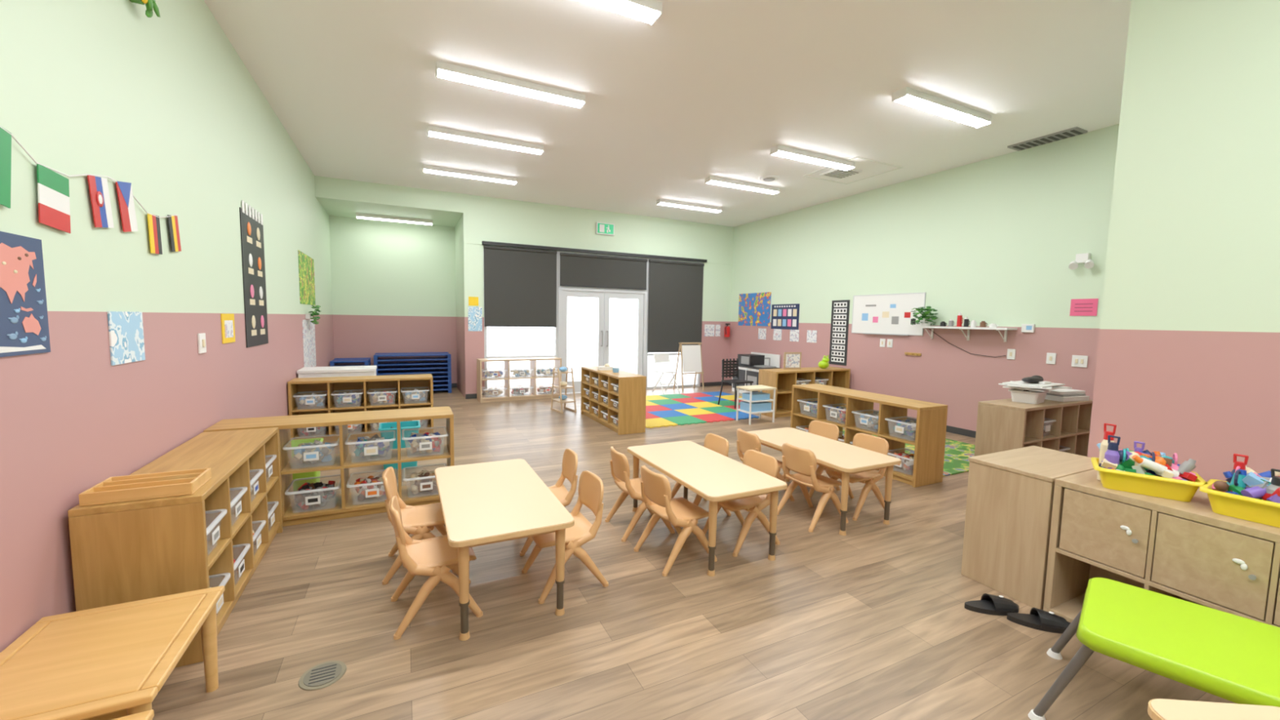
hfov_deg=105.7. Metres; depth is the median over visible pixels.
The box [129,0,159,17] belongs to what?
leaf ornament
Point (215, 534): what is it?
storage bin
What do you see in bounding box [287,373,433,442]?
cubby shelf
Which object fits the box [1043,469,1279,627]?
storage cabinet
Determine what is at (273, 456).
storage bin
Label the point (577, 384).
door
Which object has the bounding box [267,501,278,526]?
storage bin
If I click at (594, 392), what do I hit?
storage bin
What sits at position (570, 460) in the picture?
chair
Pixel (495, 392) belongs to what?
storage bin
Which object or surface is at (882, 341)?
switch plate
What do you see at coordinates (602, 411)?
storage bin
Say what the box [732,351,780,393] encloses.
toy kitchen
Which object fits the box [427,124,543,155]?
ceiling light
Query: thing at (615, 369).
bowl
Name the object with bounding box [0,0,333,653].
wall
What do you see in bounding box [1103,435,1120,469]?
shovel
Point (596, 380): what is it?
storage bin
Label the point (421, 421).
storage bin
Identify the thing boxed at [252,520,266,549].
storage bin
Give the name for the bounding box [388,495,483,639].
chair
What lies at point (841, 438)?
storage bin
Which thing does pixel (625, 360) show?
ground
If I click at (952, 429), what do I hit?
baseboard
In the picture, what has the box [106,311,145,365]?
poster
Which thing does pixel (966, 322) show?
cup
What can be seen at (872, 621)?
floor
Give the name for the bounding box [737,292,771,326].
map poster
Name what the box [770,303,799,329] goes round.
poster
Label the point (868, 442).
chair
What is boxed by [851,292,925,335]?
whiteboard
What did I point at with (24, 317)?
map poster
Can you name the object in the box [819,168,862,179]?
ceiling vent
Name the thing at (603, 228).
exit sign
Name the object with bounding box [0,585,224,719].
wooden table
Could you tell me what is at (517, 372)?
storage bin
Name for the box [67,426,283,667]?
cubby shelf
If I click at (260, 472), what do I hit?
storage bin
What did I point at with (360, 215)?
ceiling light
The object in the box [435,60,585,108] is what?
ceiling light
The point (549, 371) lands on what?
storage bin
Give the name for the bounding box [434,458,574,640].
table
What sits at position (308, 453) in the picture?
storage bin
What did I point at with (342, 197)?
soffit
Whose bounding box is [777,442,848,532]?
chair
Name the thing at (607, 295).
door
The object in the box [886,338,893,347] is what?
switch plate
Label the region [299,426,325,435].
storage bin
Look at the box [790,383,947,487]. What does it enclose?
cubby shelf
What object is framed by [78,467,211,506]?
tray
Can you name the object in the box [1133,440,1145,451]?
shovel
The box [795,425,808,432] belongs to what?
storage bin
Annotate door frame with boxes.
[558,287,647,376]
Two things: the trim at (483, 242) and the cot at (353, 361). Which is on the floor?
the cot at (353, 361)
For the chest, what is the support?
on the floor
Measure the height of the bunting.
0.360 m
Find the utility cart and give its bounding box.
[736,385,776,425]
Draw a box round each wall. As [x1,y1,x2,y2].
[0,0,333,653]
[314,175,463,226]
[328,215,457,383]
[454,193,472,398]
[470,195,733,393]
[728,124,1119,431]
[1087,0,1279,481]
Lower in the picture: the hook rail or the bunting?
the hook rail
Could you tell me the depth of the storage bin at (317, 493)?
3.54 m
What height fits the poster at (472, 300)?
0.160 m
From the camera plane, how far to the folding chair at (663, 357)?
10.03 m
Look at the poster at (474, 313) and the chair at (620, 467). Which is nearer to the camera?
the chair at (620, 467)
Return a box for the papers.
[998,380,1071,391]
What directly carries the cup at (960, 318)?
on the wall shelf at (925, 327)
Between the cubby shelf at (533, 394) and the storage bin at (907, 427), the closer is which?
the storage bin at (907, 427)
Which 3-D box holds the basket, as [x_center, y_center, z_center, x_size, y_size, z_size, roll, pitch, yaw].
[3.983,0.366,4.974,0.324,0.125,0.264,-2,6,-36]
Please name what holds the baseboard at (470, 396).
attached to the wall at (496, 220)
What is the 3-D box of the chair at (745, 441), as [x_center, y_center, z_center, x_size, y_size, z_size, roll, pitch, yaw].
[1.055,0.885,4.161,0.406,0.585,0.376,-1,5,-22]
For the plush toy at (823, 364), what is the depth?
8.11 m
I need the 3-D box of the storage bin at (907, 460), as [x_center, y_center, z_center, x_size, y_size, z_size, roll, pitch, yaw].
[2.618,0.996,4.740,0.334,0.165,0.334,-1,5,-26]
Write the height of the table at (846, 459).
0.500 m
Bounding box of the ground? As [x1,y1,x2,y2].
[486,348,694,385]
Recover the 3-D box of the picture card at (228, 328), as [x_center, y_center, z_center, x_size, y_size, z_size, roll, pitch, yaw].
[-3.131,-0.241,3.691,0.008,0.220,0.290,-1,5,-26]
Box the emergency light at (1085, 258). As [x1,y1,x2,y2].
[1068,253,1093,269]
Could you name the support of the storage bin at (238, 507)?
in the cubby shelf at (135, 550)
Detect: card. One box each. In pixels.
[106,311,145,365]
[220,313,235,343]
[758,328,766,339]
[773,328,782,340]
[782,351,801,368]
[789,329,799,342]
[806,329,817,342]
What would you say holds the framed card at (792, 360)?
on the cubby shelf at (784, 380)
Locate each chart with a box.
[239,200,268,347]
[302,319,315,367]
[828,299,849,365]
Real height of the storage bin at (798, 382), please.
0.165 m
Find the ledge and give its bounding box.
[463,241,733,264]
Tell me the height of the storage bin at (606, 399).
0.110 m
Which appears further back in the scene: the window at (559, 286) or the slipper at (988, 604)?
the window at (559, 286)
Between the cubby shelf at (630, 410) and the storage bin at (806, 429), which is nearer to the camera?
the storage bin at (806, 429)
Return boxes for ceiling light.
[355,213,432,225]
[422,164,516,185]
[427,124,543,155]
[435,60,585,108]
[577,0,662,26]
[656,198,721,213]
[704,175,779,194]
[769,145,854,170]
[891,86,991,128]
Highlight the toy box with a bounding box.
[597,364,613,370]
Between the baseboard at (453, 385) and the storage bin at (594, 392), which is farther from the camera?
the baseboard at (453, 385)
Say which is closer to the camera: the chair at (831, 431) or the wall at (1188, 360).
the wall at (1188, 360)
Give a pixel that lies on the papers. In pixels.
(1020, 384)
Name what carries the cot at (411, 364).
on the floor
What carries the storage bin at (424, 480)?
in the cubby shelf at (346, 504)
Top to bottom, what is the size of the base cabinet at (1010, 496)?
0.722 m
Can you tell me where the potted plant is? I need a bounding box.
[911,306,937,326]
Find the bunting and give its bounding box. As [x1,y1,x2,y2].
[0,125,181,254]
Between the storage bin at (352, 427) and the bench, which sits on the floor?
the bench
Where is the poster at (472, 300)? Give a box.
[468,296,478,306]
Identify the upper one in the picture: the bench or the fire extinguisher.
the fire extinguisher
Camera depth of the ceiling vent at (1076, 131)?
5.54 m
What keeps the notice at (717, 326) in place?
attached to the wall at (496, 220)
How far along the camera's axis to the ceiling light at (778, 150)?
6.22 m
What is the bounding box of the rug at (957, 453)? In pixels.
[842,430,974,476]
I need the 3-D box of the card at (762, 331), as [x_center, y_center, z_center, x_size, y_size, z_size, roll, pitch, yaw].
[2.600,-0.556,10.323,0.006,0.230,0.240,-1,5,-26]
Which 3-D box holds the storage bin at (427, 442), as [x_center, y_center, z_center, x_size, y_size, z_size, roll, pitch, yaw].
[-1.739,0.663,3.922,0.334,0.165,0.334,-1,5,-26]
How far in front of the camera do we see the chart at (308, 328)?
6.83 m
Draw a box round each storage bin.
[204,508,226,545]
[208,573,231,613]
[229,486,247,517]
[232,543,250,577]
[249,469,263,495]
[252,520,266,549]
[265,454,276,477]
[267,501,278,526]
[282,434,339,464]
[284,474,341,510]
[293,391,327,407]
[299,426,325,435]
[330,389,364,405]
[337,423,360,431]
[345,430,396,459]
[346,468,397,500]
[366,387,397,403]
[372,422,388,429]
[400,386,430,401]
[401,426,448,453]
[402,463,447,494]
[407,419,426,426]
[481,368,506,377]
[481,386,506,395]
[509,367,533,377]
[509,385,533,395]
[536,366,558,375]
[536,383,556,392]
[583,387,589,394]
[583,402,589,409]
[591,377,598,384]
[591,391,598,398]
[591,405,598,414]
[600,379,608,387]
[600,395,608,402]
[600,410,607,418]
[610,382,618,391]
[610,398,617,406]
[610,414,617,424]
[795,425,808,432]
[796,377,811,384]
[797,398,817,414]
[814,377,828,384]
[822,403,846,422]
[838,431,844,442]
[851,408,879,429]
[884,416,916,438]
[888,448,914,471]
[1043,417,1056,431]
[1058,445,1070,451]
[1091,443,1208,502]
[1199,466,1279,527]
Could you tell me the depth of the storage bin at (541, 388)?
9.10 m
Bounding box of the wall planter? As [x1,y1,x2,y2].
[305,305,321,324]
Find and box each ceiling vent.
[759,174,779,182]
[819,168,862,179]
[1007,126,1087,151]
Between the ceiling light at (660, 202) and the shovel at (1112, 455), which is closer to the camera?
the shovel at (1112, 455)
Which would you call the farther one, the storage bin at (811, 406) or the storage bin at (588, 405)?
the storage bin at (588, 405)
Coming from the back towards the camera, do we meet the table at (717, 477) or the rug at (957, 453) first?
the rug at (957, 453)
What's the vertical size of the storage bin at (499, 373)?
0.150 m
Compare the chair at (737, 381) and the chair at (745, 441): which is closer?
the chair at (745, 441)
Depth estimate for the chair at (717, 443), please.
3.88 m
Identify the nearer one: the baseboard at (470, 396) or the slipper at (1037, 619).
the slipper at (1037, 619)
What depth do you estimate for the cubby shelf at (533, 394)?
8.87 m
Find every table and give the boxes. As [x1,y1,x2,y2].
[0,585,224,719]
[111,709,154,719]
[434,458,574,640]
[626,440,786,576]
[748,427,901,535]
[1147,698,1279,719]
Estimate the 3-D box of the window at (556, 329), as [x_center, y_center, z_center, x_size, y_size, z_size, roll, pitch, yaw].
[-2.256,-0.709,9.258,1.405,2.800,0.080,-1,5,-26]
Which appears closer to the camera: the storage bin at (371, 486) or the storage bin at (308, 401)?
the storage bin at (371, 486)
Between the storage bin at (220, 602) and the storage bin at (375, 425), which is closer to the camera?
the storage bin at (220, 602)
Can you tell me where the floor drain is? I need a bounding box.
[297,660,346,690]
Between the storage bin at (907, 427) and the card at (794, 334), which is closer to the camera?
the storage bin at (907, 427)
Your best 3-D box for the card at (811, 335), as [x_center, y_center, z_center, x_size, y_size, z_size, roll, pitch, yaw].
[3.213,-0.441,9.069,0.006,0.230,0.240,-1,5,-26]
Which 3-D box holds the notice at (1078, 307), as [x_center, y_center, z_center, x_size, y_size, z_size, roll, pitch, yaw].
[4.976,-0.590,5.439,0.008,0.190,0.240,-1,5,-26]
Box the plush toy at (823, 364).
[817,355,829,368]
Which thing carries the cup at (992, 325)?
on the wall shelf at (925, 327)
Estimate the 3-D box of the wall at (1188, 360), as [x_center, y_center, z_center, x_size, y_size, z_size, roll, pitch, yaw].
[3.671,-0.357,1.092,0.130,3.660,4.000,-1,5,-26]
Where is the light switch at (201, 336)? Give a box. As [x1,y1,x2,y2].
[197,333,206,353]
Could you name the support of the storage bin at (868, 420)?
in the cubby shelf at (929, 442)
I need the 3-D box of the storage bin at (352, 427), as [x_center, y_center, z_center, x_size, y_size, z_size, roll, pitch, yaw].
[-3.553,0.788,5.929,0.334,0.165,0.334,-1,5,-26]
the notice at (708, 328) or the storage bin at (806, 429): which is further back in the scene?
the notice at (708, 328)
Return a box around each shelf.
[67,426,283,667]
[203,406,454,526]
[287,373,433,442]
[476,356,561,402]
[551,366,576,413]
[580,365,646,435]
[757,366,850,417]
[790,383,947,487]
[915,325,1017,342]
[973,398,1093,456]
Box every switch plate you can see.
[880,338,885,346]
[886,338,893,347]
[1006,348,1015,359]
[1045,352,1056,364]
[1071,355,1088,367]
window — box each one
[483,244,558,395]
[558,251,647,291]
[645,257,703,389]
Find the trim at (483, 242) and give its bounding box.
[481,240,706,262]
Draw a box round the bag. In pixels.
[1022,375,1050,384]
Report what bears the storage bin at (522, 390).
in the cubby shelf at (533, 394)
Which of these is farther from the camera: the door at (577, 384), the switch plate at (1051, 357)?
the door at (577, 384)
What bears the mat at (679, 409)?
on the floor
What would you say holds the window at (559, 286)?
in the wall at (496, 220)
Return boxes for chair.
[382,466,455,584]
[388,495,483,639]
[520,448,582,555]
[521,470,608,604]
[604,446,675,542]
[633,465,716,576]
[652,353,679,394]
[671,433,731,515]
[702,449,780,556]
[717,358,753,408]
[736,428,794,501]
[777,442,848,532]
[782,420,839,497]
[817,432,888,520]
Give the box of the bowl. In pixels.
[612,366,619,372]
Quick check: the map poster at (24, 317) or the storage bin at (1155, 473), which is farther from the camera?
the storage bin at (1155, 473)
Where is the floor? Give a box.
[151,376,1236,719]
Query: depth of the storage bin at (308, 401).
5.65 m
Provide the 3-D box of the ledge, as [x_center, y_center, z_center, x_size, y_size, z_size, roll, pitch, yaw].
[-0.497,-2.152,9.912,5.870,0.030,0.012,-1,5,-26]
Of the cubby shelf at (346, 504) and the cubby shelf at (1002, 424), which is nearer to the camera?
the cubby shelf at (346, 504)
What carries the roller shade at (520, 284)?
attached to the window at (556, 329)
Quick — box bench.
[1027,577,1279,719]
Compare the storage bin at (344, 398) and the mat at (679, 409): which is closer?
the storage bin at (344, 398)
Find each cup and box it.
[940,321,946,326]
[948,319,954,326]
[956,312,963,326]
[963,316,969,326]
[970,320,977,327]
[979,320,987,327]
[989,323,998,327]
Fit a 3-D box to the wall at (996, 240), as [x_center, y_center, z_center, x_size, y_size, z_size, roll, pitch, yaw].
[3.872,-0.915,7.851,0.130,3.660,8.020,-1,5,-26]
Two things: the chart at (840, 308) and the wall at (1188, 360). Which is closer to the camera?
the wall at (1188, 360)
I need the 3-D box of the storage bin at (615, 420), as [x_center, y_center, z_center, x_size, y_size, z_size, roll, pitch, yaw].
[-0.200,0.823,6.557,0.324,0.110,0.314,-1,5,-26]
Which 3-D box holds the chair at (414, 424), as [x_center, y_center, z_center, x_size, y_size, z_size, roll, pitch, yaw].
[-2.388,0.851,4.830,0.364,0.420,0.304,-1,5,-26]
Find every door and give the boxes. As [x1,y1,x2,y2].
[561,290,604,393]
[603,292,644,375]
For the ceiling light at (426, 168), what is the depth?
7.23 m
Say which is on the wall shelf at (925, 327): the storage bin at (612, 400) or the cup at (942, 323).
the cup at (942, 323)
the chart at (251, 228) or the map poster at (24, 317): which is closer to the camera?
the map poster at (24, 317)
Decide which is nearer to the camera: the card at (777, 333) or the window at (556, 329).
the window at (556, 329)
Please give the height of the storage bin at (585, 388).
0.110 m
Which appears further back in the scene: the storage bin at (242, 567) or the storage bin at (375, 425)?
the storage bin at (375, 425)
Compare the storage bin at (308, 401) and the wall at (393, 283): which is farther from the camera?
the wall at (393, 283)
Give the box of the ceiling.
[204,0,1131,226]
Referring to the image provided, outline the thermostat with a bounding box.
[1021,324,1035,332]
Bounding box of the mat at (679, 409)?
[645,391,759,427]
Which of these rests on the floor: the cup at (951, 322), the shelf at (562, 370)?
the shelf at (562, 370)
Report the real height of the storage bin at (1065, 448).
0.165 m
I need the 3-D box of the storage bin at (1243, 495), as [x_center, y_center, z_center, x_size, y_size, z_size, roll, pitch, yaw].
[2.602,0.555,1.993,0.258,0.209,0.368,-2,6,-32]
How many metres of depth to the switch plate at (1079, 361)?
5.47 m
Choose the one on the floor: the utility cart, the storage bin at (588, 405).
the utility cart
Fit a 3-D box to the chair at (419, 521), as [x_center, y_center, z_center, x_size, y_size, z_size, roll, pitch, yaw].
[-1.319,0.945,2.927,0.406,0.585,0.376,-1,5,-22]
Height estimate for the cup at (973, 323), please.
0.090 m
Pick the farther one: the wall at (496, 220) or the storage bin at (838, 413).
the wall at (496, 220)
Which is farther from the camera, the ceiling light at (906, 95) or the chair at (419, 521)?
the ceiling light at (906, 95)
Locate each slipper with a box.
[964,593,1018,615]
[1006,607,1071,633]
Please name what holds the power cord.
attached to the wall at (996, 240)
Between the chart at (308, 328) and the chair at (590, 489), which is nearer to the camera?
the chair at (590, 489)
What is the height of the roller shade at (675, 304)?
1.970 m
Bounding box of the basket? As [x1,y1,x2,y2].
[1008,388,1048,404]
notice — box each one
[704,324,715,336]
[715,324,720,336]
[1069,298,1097,315]
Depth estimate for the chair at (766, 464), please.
3.25 m
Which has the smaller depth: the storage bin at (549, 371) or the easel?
the storage bin at (549, 371)
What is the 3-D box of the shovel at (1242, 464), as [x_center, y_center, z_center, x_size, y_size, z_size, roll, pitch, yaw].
[2.592,0.526,2.103,0.048,0.238,0.048,-1,5,-26]
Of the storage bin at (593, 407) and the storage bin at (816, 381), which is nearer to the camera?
the storage bin at (593, 407)
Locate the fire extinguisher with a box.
[724,323,729,337]
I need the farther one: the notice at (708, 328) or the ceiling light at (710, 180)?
the notice at (708, 328)
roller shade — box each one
[483,244,556,327]
[560,252,647,289]
[647,259,704,352]
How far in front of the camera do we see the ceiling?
4.48 m
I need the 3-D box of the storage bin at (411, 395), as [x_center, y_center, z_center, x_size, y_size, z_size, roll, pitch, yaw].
[-2.885,0.452,6.224,0.334,0.165,0.334,-1,5,-26]
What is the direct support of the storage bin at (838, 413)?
in the cubby shelf at (929, 442)
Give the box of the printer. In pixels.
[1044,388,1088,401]
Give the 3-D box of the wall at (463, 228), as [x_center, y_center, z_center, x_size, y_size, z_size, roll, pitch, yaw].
[-3.479,-1.183,9.513,0.120,3.660,1.725,-1,5,-26]
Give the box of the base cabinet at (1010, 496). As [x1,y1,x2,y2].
[960,445,1093,609]
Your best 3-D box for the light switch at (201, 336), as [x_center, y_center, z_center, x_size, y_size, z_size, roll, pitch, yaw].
[-2.883,-0.111,3.198,0.018,0.130,0.110,-1,5,-26]
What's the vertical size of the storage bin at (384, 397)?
0.165 m
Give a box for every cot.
[329,357,370,366]
[373,351,451,392]
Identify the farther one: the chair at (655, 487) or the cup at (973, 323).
the cup at (973, 323)
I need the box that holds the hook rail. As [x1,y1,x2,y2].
[904,351,921,355]
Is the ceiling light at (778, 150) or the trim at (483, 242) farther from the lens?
the trim at (483, 242)
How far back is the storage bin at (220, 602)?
2.29 m
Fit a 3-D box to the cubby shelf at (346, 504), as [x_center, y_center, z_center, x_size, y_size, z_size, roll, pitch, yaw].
[-2.250,0.792,3.697,1.530,0.730,0.380,-1,5,-26]
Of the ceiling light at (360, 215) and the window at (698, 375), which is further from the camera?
the window at (698, 375)
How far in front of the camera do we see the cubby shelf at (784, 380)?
7.93 m
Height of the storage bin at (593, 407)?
0.110 m
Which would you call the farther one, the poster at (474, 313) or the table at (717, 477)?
the poster at (474, 313)
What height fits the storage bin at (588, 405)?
0.110 m
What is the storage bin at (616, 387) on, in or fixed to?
in the cubby shelf at (630, 410)
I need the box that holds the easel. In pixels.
[673,342,704,391]
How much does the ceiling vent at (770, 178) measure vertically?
0.035 m
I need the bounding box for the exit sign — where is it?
[595,222,614,235]
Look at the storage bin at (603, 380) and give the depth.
6.80 m
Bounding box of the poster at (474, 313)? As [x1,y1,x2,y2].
[467,306,482,331]
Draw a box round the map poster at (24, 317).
[0,231,50,357]
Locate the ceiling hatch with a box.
[803,156,903,184]
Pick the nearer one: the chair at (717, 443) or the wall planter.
the chair at (717, 443)
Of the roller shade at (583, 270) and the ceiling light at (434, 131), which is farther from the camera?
the roller shade at (583, 270)
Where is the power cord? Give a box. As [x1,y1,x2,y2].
[928,328,1005,357]
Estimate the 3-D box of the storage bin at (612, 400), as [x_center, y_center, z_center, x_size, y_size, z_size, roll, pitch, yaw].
[-0.196,0.597,6.539,0.324,0.110,0.314,-1,5,-26]
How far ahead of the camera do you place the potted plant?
6.89 m
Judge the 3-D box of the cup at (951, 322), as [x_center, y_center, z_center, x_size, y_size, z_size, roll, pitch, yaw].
[4.268,-0.508,6.650,0.060,0.100,0.067,2,5,12]
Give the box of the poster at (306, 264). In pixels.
[297,249,315,305]
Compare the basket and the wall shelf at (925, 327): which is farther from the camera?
the wall shelf at (925, 327)
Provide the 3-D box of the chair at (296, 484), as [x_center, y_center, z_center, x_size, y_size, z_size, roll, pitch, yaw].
[-2.976,0.912,4.213,0.364,0.380,0.304,-1,5,-26]
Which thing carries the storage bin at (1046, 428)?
in the cubby shelf at (1002, 424)
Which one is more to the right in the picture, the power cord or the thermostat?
the thermostat
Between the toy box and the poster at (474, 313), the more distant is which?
the poster at (474, 313)
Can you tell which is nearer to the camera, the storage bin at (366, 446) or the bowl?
the storage bin at (366, 446)
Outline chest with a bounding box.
[297,365,377,377]
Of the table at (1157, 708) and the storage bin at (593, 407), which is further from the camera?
the storage bin at (593, 407)
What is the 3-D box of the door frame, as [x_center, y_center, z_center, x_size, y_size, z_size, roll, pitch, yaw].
[-0.755,-0.393,10.010,1.940,2.100,0.100,-1,5,-26]
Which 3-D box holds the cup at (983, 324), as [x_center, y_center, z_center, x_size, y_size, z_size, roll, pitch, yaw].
[4.447,-0.465,6.283,0.070,0.080,0.077,2,5,13]
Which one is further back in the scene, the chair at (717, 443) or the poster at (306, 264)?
the poster at (306, 264)
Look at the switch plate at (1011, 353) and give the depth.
6.08 m
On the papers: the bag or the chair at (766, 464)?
the bag
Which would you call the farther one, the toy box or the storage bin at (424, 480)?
the toy box
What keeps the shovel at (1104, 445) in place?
in the storage bin at (1155, 473)
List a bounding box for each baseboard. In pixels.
[451,382,457,387]
[465,382,728,399]
[728,382,976,438]
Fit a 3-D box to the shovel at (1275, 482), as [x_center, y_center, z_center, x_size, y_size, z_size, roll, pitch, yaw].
[2.570,0.549,1.949,0.072,0.217,0.072,-1,5,-26]
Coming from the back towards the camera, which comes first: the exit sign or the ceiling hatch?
the exit sign
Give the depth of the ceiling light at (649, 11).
3.28 m

